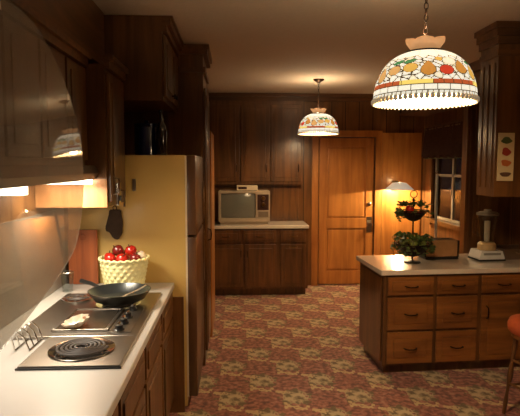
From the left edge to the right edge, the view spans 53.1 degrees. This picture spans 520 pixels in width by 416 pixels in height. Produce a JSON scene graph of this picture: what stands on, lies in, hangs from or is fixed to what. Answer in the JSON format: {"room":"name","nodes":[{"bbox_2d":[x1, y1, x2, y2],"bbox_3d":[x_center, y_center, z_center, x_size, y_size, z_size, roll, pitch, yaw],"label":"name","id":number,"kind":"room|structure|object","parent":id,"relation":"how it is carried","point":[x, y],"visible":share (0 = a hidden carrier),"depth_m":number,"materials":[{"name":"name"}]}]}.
{"room":"kitchen","nodes":[
{"label":"kitchen","id":0,"kind":"room"},
{"bbox_2d":[0,89,208,283],"bbox_3d":[-0.912,0.135,2.738,0.890,2.640,8.920,0,5,-3],"label":"wall","id":1,"kind":"structure","parent":0,"point":[12,208],"depth_m":2.80,"materials":[{"name":"yellow painted plaster"}]},
{"bbox_2d":[0,208,65,329],"bbox_3d":[-1.176,0.427,1.252,0.012,0.498,4.340,0,5,-3],"label":"backsplash","id":2,"kind":"structure","parent":1,"relation":"attached to","point":[32,248],"depth_m":2.83,"materials":[{"name":"laminate"}]},
{"bbox_2d":[0,0,90,164],"bbox_3d":[-1.002,-0.386,0.962,0.333,0.610,3.878,0,5,-3],"label":"upper cabinet","id":3,"kind":"object","parent":1,"relation":"attached to","point":[43,109],"visible":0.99,"depth_m":2.17,"materials":[{"name":"brown wood"}]},
{"bbox_2d":[0,165,98,195],"bbox_3d":[-1.039,-0.114,2.086,0.347,0.112,1.675,0,5,-3],"label":"range hood","id":4,"kind":"object","parent":3,"relation":"attached to","point":[15,180],"visible":1,"depth_m":2.08,"materials":[{"name":"brown metal"}]},
{"bbox_2d":[22,0,104,63],"bbox_3d":[-1.031,-0.886,1.146,0.298,0.338,4.330,0,5,-3],"label":"trim","id":5,"kind":"structure","parent":1,"relation":"attached to","point":[82,21],"depth_m":2.78,"materials":[{"name":"brown wood"}]},
{"bbox_2d":[35,55,128,207],"bbox_3d":[-1.048,-0.445,3.131,0.458,0.850,0.440,0,5,-3],"label":"upper cabinet","id":6,"kind":"object","parent":1,"relation":"attached to","point":[104,86],"visible":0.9,"depth_m":2.94,"materials":[{"name":"brown wood"}]},
{"bbox_2d":[116,183,125,206],"bbox_3d":[-0.817,-0.077,3.067,0.053,0.141,0.061,0,5,-3],"label":"can opener","id":7,"kind":"object","parent":6,"relation":"attached to","point":[118,196],"visible":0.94,"depth_m":3.05,"materials":[{"name":"silver metal"}]},
{"bbox_2d":[104,15,183,111],"bbox_3d":[-0.941,-1.000,3.738,0.720,0.536,0.780,0,5,-3],"label":"upper cabinet","id":8,"kind":"object","parent":1,"relation":"attached to","point":[149,47],"visible":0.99,"depth_m":3.37,"materials":[{"name":"brown wood"}]},
{"bbox_2d":[210,131,214,336],"bbox_3d":[-0.502,0.233,5.349,0.042,1.985,0.760,0,5,-3],"label":"door","id":9,"kind":"structure","parent":1,"relation":"in","point":[212,211],"depth_m":5.16,"materials":[{"name":"brown wood"}]},
{"bbox_2d":[93,0,519,93],"bbox_3d":[0.611,-1.237,2.701,3.940,0.100,8.920,0,5,-3],"label":"ceiling","id":10,"kind":"structure","parent":0,"point":[256,46],"depth_m":3.81,"materials":[{"name":"paint"}]},
{"bbox_2d":[297,78,338,135],"bbox_3d":[0.659,-1.166,5.864,0.471,0.671,0.472,3,5,30],"label":"pendant lamp","id":11,"kind":"object","parent":10,"relation":"hanging from","point":[318,122],"visible":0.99,"depth_m":5.73,"materials":[{"name":"multicoloured glass"}]},
{"bbox_2d":[371,0,479,109],"bbox_3d":[0.746,-0.811,2.341,0.472,0.685,0.471,0,5,-3],"label":"pendant lamp","id":12,"kind":"object","parent":10,"relation":"hanging from","point":[427,74],"visible":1,"depth_m":2.21,"materials":[{"name":"multicoloured glass"}]},
{"bbox_2d":[474,21,519,196],"bbox_3d":[2.013,-0.676,3.693,0.885,1.178,0.342,0,5,-3],"label":"upper cabinet","id":13,"kind":"object","parent":10,"relation":"hanging from","point":[498,42],"visible":1,"depth_m":3.60,"materials":[{"name":"brown wood"}]},
{"bbox_2d":[496,133,514,180],"bbox_3d":[1.695,-0.352,3.586,0.115,0.330,0.008,0,5,-3],"label":"print","id":14,"kind":"object","parent":13,"relation":"attached to","point":[505,155],"visible":1,"depth_m":3.58,"materials":[{"name":"beige paper"}]},
{"bbox_2d":[169,284,519,415],"bbox_3d":[0.611,1.494,2.927,3.940,0.100,8.920,0,5,-3],"label":"floor","id":15,"kind":"structure","parent":0,"point":[270,354],"depth_m":4.18,"materials":[{"name":"carpet"}]},
{"bbox_2d":[68,155,204,405],"bbox_3d":[-0.856,0.491,3.865,0.850,1.745,0.782,0,5,-3],"label":"refrigerator","id":16,"kind":"object","parent":15,"relation":"on","point":[163,218],"visible":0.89,"depth_m":3.45,"materials":[{"name":"gold metal"}]},
{"bbox_2d":[105,205,122,239],"bbox_3d":[-0.957,0.095,3.411,0.113,0.225,0.024,0,5,-3],"label":"oven mitt","id":17,"kind":"object","parent":16,"relation":"hanging from","point":[114,225],"visible":1,"depth_m":3.40,"materials":[{"name":"fabric"}]},
{"bbox_2d":[132,179,135,191],"bbox_3d":[-0.826,-0.149,3.402,0.024,0.083,0.038,0,5,-3],"label":"hook","id":18,"kind":"object","parent":16,"relation":"attached to","point":[133,180],"visible":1,"depth_m":3.41,"materials":[{"name":"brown metal"}]},
{"bbox_2d":[134,120,156,154],"bbox_3d":[-0.782,-0.485,3.598,0.176,0.242,0.176,0,5,-3],"label":"canister","id":19,"kind":"object","parent":16,"relation":"on","point":[144,133],"visible":0.79,"depth_m":3.52,"materials":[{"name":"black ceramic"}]},
{"bbox_2d":[156,110,166,154],"bbox_3d":[-0.668,-0.510,3.521,0.076,0.305,0.076,0,5,-3],"label":"bottle","id":20,"kind":"object","parent":16,"relation":"on","point":[161,131],"visible":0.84,"depth_m":3.50,"materials":[{"name":"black glass"}]},
{"bbox_2d":[112,293,184,415],"bbox_3d":[-0.790,1.144,1.337,0.775,0.860,4.352,0,5,-3],"label":"base cabinet","id":21,"kind":"object","parent":15,"relation":"on","point":[156,385],"visible":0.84,"depth_m":2.96,"materials":[{"name":"brown wood"}]},
{"bbox_2d":[0,283,173,415],"bbox_3d":[-0.822,0.695,1.292,0.718,0.038,4.340,0,5,-3],"label":"countertop","id":22,"kind":"structure","parent":21,"relation":"on","point":[82,392],"depth_m":1.90,"materials":[{"name":"white laminate"}]},
{"bbox_2d":[11,320,42,350],"bbox_3d":[-1.006,0.551,2.251,0.077,0.088,0.157,0,5,-3],"label":"wire rack","id":23,"kind":"object","parent":22,"relation":"on","point":[26,331],"visible":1,"depth_m":2.23,"materials":[{"name":"silver metal"}]},
{"bbox_2d":[68,229,98,283],"bbox_3d":[-1.154,0.320,3.397,0.190,0.360,0.030,0,5,-3],"label":"cutting board","id":24,"kind":"object","parent":22,"relation":"on","point":[82,243],"visible":1,"depth_m":3.39,"materials":[{"name":"brown wood"}]},
{"bbox_2d":[11,292,161,370],"bbox_3d":[-0.844,0.544,2.555,0.565,0.052,1.158,0,5,-3],"label":"cooktop","id":25,"kind":"object","parent":22,"relation":"in","point":[104,341],"visible":0.83,"depth_m":2.36,"materials":[{"name":"silver metal"}]},
{"bbox_2d":[61,314,88,327],"bbox_3d":[-0.872,0.539,2.462,0.129,0.049,0.127,-3,6,-31],"label":"spoon rest","id":26,"kind":"object","parent":25,"relation":"on","point":[76,321],"visible":1,"depth_m":2.48,"materials":[{"name":"beige ceramic"}]},
{"bbox_2d":[79,279,150,304],"bbox_3d":[-0.832,0.470,2.906,0.449,0.075,0.392,0,5,-3],"label":"skillet","id":27,"kind":"object","parent":25,"relation":"on","point":[106,294],"visible":0.98,"depth_m":2.96,"materials":[{"name":"black metal"}]},
{"bbox_2d":[120,284,146,296],"bbox_3d":[-0.736,0.469,2.866,0.060,0.060,0.249,5,7,44],"label":"spatula","id":28,"kind":"object","parent":27,"relation":"on","point":[145,285],"visible":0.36,"depth_m":2.90,"materials":[{"name":"brown wood"}]},
{"bbox_2d":[98,254,149,283],"bbox_3d":[-0.846,0.404,3.246,0.313,0.212,0.313,0,5,-3],"label":"woven basket","id":29,"kind":"object","parent":22,"relation":"on","point":[134,271],"visible":0.77,"depth_m":3.13,"materials":[{"name":"beige wicker"}]},
{"bbox_2d":[104,252,115,260],"bbox_3d":[-0.913,0.309,3.176,0.070,0.075,0.072,0,5,-3],"label":"apple","id":30,"kind":"object","parent":29,"relation":"in","point":[110,257],"visible":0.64,"depth_m":3.15,"materials":[{"name":"red food"}]},
{"bbox_2d":[112,245,123,255],"bbox_3d":[-0.888,0.266,3.247,0.074,0.072,0.073,1,5,12],"label":"apple","id":31,"kind":"object","parent":29,"relation":"in","point":[118,249],"visible":0.91,"depth_m":3.22,"materials":[{"name":"red food"}]},
{"bbox_2d":[116,254,127,261],"bbox_3d":[-0.836,0.311,3.149,0.073,0.074,0.073,-1,5,-8],"label":"apple","id":32,"kind":"object","parent":29,"relation":"in","point":[122,257],"visible":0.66,"depth_m":3.12,"materials":[{"name":"red food"}]},
{"bbox_2d":[125,244,136,255],"bbox_3d":[-0.808,0.264,3.249,0.073,0.079,0.072,-1,5,-10],"label":"apple","id":33,"kind":"object","parent":29,"relation":"in","point":[131,249],"visible":0.76,"depth_m":3.22,"materials":[{"name":"red food"}]},
{"bbox_2d":[129,252,140,260],"bbox_3d":[-0.764,0.307,3.190,0.071,0.077,0.071,0,5,6],"label":"apple","id":34,"kind":"object","parent":29,"relation":"in","point":[134,256],"visible":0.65,"depth_m":3.17,"materials":[{"name":"red food"}]},
{"bbox_2d":[137,251,145,258],"bbox_3d":[-0.750,0.303,3.272,0.068,0.073,0.067,4,6,43],"label":"onion","id":35,"kind":"object","parent":29,"relation":"in","point":[142,254],"visible":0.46,"depth_m":3.25,"materials":[{"name":"beige food"}]},
{"bbox_2d":[124,44,211,365],"bbox_3d":[-0.872,-0.011,4.527,0.920,2.636,0.620,0,5,-3],"label":"pantry cabinet","id":36,"kind":"object","parent":15,"relation":"on","point":[188,128],"visible":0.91,"depth_m":4.20,"materials":[{"name":"brown wood"}]},
{"bbox_2d":[215,229,307,294],"bbox_3d":[-0.030,0.679,6.898,1.270,0.870,0.585,0,5,-3],"label":"base cabinet","id":37,"kind":"object","parent":15,"relation":"on","point":[247,261],"visible":0.94,"depth_m":6.65,"materials":[{"name":"brown wood"}]},
{"bbox_2d":[215,221,308,228],"bbox_3d":[-0.029,0.222,6.883,1.285,0.040,0.568,0,5,-3],"label":"countertop","id":38,"kind":"structure","parent":37,"relation":"on","point":[272,224],"depth_m":6.62,"materials":[{"name":"beige laminate"}]},
{"bbox_2d":[218,190,269,224],"bbox_3d":[-0.213,-0.018,6.882,0.660,0.435,0.456,0,5,-3],"label":"television","id":39,"kind":"object","parent":38,"relation":"on","point":[235,207],"visible":0.99,"depth_m":6.69,"materials":[{"name":"plastic"}]},
{"bbox_2d":[237,185,257,190],"bbox_3d":[-0.170,-0.264,6.810,0.270,0.065,0.183,0,5,-3],"label":"box","id":40,"kind":"object","parent":39,"relation":"on","point":[239,187],"visible":1,"depth_m":6.72,"materials":[{"name":"beige plastic"}]},
{"bbox_2d":[258,212,267,216],"bbox_3d":[0.042,0.080,6.698,0.130,0.070,0.004,0,5,-3],"label":"speaker grille","id":41,"kind":"object","parent":39,"relation":"attached to","point":[260,214],"depth_m":6.70,"materials":[{"name":"beige plastic"}]},
{"bbox_2d":[359,262,519,372],"bbox_3d":[1.625,0.907,4.474,1.392,0.815,0.681,-1,5,-6],"label":"base cabinet","id":42,"kind":"object","parent":15,"relation":"on","point":[407,323],"visible":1,"depth_m":4.17,"materials":[{"name":"brown wood"}]},
{"bbox_2d":[356,254,519,275],"bbox_3d":[1.613,0.475,4.473,1.410,0.040,0.690,-1,5,-6],"label":"countertop","id":43,"kind":"structure","parent":42,"relation":"on","point":[384,265],"depth_m":4.27,"materials":[{"name":"beige laminate"}]},
{"bbox_2d":[395,190,430,263],"bbox_3d":[1.288,0.155,4.376,0.300,0.612,0.300,-1,5,-6],"label":"stand","id":44,"kind":"object","parent":43,"relation":"on","point":[412,217],"visible":0.78,"depth_m":4.33,"materials":[{"name":"brown metal"}]},
{"bbox_2d":[406,205,413,212],"bbox_3d":[1.247,0.007,4.322,0.067,0.072,0.067,0,5,3],"label":"apple","id":45,"kind":"object","parent":44,"relation":"in","point":[408,208],"visible":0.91,"depth_m":4.30,"materials":[{"name":"red food"}]},
{"bbox_2d":[390,231,435,256],"bbox_3d":[1.287,0.303,4.388,0.383,0.208,0.379,0,5,-3],"label":"ivy garland","id":46,"kind":"object","parent":44,"relation":"on","point":[404,236],"visible":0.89,"depth_m":4.30,"materials":[{"name":"green plant"}]},
{"bbox_2d":[410,239,417,247],"bbox_3d":[1.272,0.293,4.303,0.066,0.071,0.068,0,5,4],"label":"apple","id":47,"kind":"object","parent":46,"relation":"in","point":[411,241],"visible":0.82,"depth_m":4.28,"materials":[{"name":"green food"}]},
{"bbox_2d":[395,241,430,256],"bbox_3d":[1.288,0.353,4.393,0.300,0.116,0.300,-1,5,-6],"label":"basket","id":48,"kind":"object","parent":44,"relation":"on","point":[420,249],"depth_m":4.31,"materials":[{"name":"brown metal"}]},
{"bbox_2d":[394,199,433,221],"bbox_3d":[1.282,0.020,4.373,0.310,0.188,0.265,-2,5,-21],"label":"ivy garland","id":49,"kind":"object","parent":44,"relation":"on","point":[399,212],"visible":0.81,"depth_m":4.34,"materials":[{"name":"green plant"}]},
{"bbox_2d":[403,209,427,220],"bbox_3d":[1.288,0.064,4.369,0.230,0.096,0.230,-1,5,-6],"label":"basket","id":50,"kind":"object","parent":44,"relation":"on","point":[411,217],"depth_m":4.31,"materials":[{"name":"brown metal"}]},
{"bbox_2d":[418,240,426,245],"bbox_3d":[1.354,0.285,4.333,0.064,0.087,0.064,0,5,-1],"label":"pear","id":51,"kind":"object","parent":44,"relation":"in","point":[424,241],"visible":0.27,"depth_m":4.31,"materials":[{"name":"green food"}]},
{"bbox_2d":[434,171,438,237],"bbox_3d":[1.606,0.047,4.739,0.120,0.768,0.120,-1,5,-6],"label":"window frame","id":52,"kind":"structure","parent":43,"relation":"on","point":[436,172],"depth_m":4.72,"materials":[{"name":"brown wood"}]},
{"bbox_2d":[418,238,458,259],"bbox_3d":[1.587,0.356,4.606,0.331,0.173,0.170,-1,5,-6],"label":"toaster","id":53,"kind":"object","parent":43,"relation":"on","point":[446,248],"visible":0.73,"depth_m":4.53,"materials":[{"name":"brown metal"}]},
{"bbox_2d":[468,209,505,260],"bbox_3d":[1.973,0.229,4.533,0.253,0.439,0.204,-1,5,-6],"label":"blender","id":54,"kind":"object","parent":43,"relation":"on","point":[486,250],"visible":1,"depth_m":4.48,"materials":[{"name":"white plastic"}]},
{"bbox_2d":[496,244,519,259],"bbox_3d":[2.267,0.394,4.647,0.340,0.090,0.290,-1,5,-6],"label":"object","id":55,"kind":"object","parent":43,"relation":"on","point":[511,252],"visible":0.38,"depth_m":4.53,"materials":[{"name":"brown"}]},
{"bbox_2d":[502,314,519,413],"bbox_3d":[1.822,1.059,3.414,0.380,0.686,0.380,0,5,-3],"label":"bar stool","id":56,"kind":"object","parent":15,"relation":"on","point":[513,323],"visible":1,"depth_m":3.46,"materials":[{"name":"brown wood"}]},
{"bbox_2d":[301,101,423,284],"bbox_3d":[0.836,-0.236,7.226,3.050,2.640,0.100,0,5,-3],"label":"wall","id":57,"kind":"structure","parent":0,"point":[348,116],"depth_m":7.14,"materials":[{"name":"brown wood"}]},
{"bbox_2d":[209,100,302,184],"bbox_3d":[-0.050,-0.871,6.958,1.250,1.110,0.160,0,5,-3],"label":"upper cabinet","id":58,"kind":"object","parent":57,"relation":"attached to","point":[256,142],"visible":0.98,"depth_m":6.91,"materials":[{"name":"brown wood"}]},
{"bbox_2d":[214,184,301,220],"bbox_3d":[-0.055,-0.073,7.122,1.250,0.504,0.040,0,5,-3],"label":"wall panel","id":59,"kind":"object","parent":57,"relation":"attached to","point":[285,199],"visible":0.46,"depth_m":7.12,"materials":[{"name":"brown wood"}]},
{"bbox_2d":[209,93,373,101],"bbox_3d":[0.790,-1.495,7.034,2.950,0.100,0.070,0,5,-3],"label":"trim","id":60,"kind":"structure","parent":57,"relation":"attached to","point":[310,97],"depth_m":7.00,"materials":[{"name":"brown wood"}]},
{"bbox_2d":[311,130,382,285],"bbox_3d":[1.198,0.011,7.212,0.970,2.150,0.124,0,5,-3],"label":"door","id":61,"kind":"structure","parent":57,"relation":"in","point":[342,215],"depth_m":7.22,"materials":[{"name":"brown wood"}]},
{"bbox_2d":[385,181,413,190],"bbox_3d":[1.873,-0.293,7.001,0.380,0.140,0.399,0,5,-3],"label":"wall lamp","id":62,"kind":"object","parent":57,"relation":"attached to","point":[396,185],"visible":1,"depth_m":6.89,"materials":[{"name":"white glass"}]},
{"bbox_2d":[380,133,421,254],"bbox_3d":[1.960,0.023,7.244,0.545,2.120,0.017,0,5,-3],"label":"wall panel","id":63,"kind":"object","parent":57,"relation":"attached to","point":[401,152],"depth_m":7.20,"materials":[{"name":"brown wood"}]},
{"bbox_2d":[421,107,519,248],"bbox_3d":[2.529,0.121,2.910,0.100,2.640,8.920,0,5,-3],"label":"wall","id":64,"kind":"structure","parent":0,"point":[456,114],"depth_m":6.58,"materials":[{"name":"brown wood"}]},
{"bbox_2d":[400,60,480,115],"bbox_3d":[2.152,-1.271,5.544,0.380,0.300,3.070,0,5,-3],"label":"trim","id":65,"kind":"structure","parent":64,"relation":"attached to","point":[475,66],"depth_m":6.21,"materials":[{"name":"brown wood"}]},
{"bbox_2d":[425,119,462,230],"bbox_3d":[2.299,-0.389,6.282,0.120,1.300,1.260,0,5,-3],"label":"window","id":66,"kind":"structure","parent":64,"relation":"in","point":[430,220],"depth_m":6.49,"materials":[{"name":"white wood"}]},
{"bbox_2d":[421,121,462,158],"bbox_3d":[2.219,-0.794,6.245,0.140,0.407,1.360,0,5,-3],"label":"valance curtain","id":67,"kind":"object","parent":66,"relation":"hanging from","point":[444,141],"visible":0.87,"depth_m":6.24,"materials":[{"name":"brown fabric"}]},
{"bbox_2d":[459,94,510,253],"bbox_3d":[2.151,0.102,4.971,0.450,2.338,0.135,0,5,-3],"label":"trim","id":68,"kind":"structure","parent":64,"relation":"attached to","point":[471,203],"depth_m":4.91,"materials":[{"name":"brown wood"}]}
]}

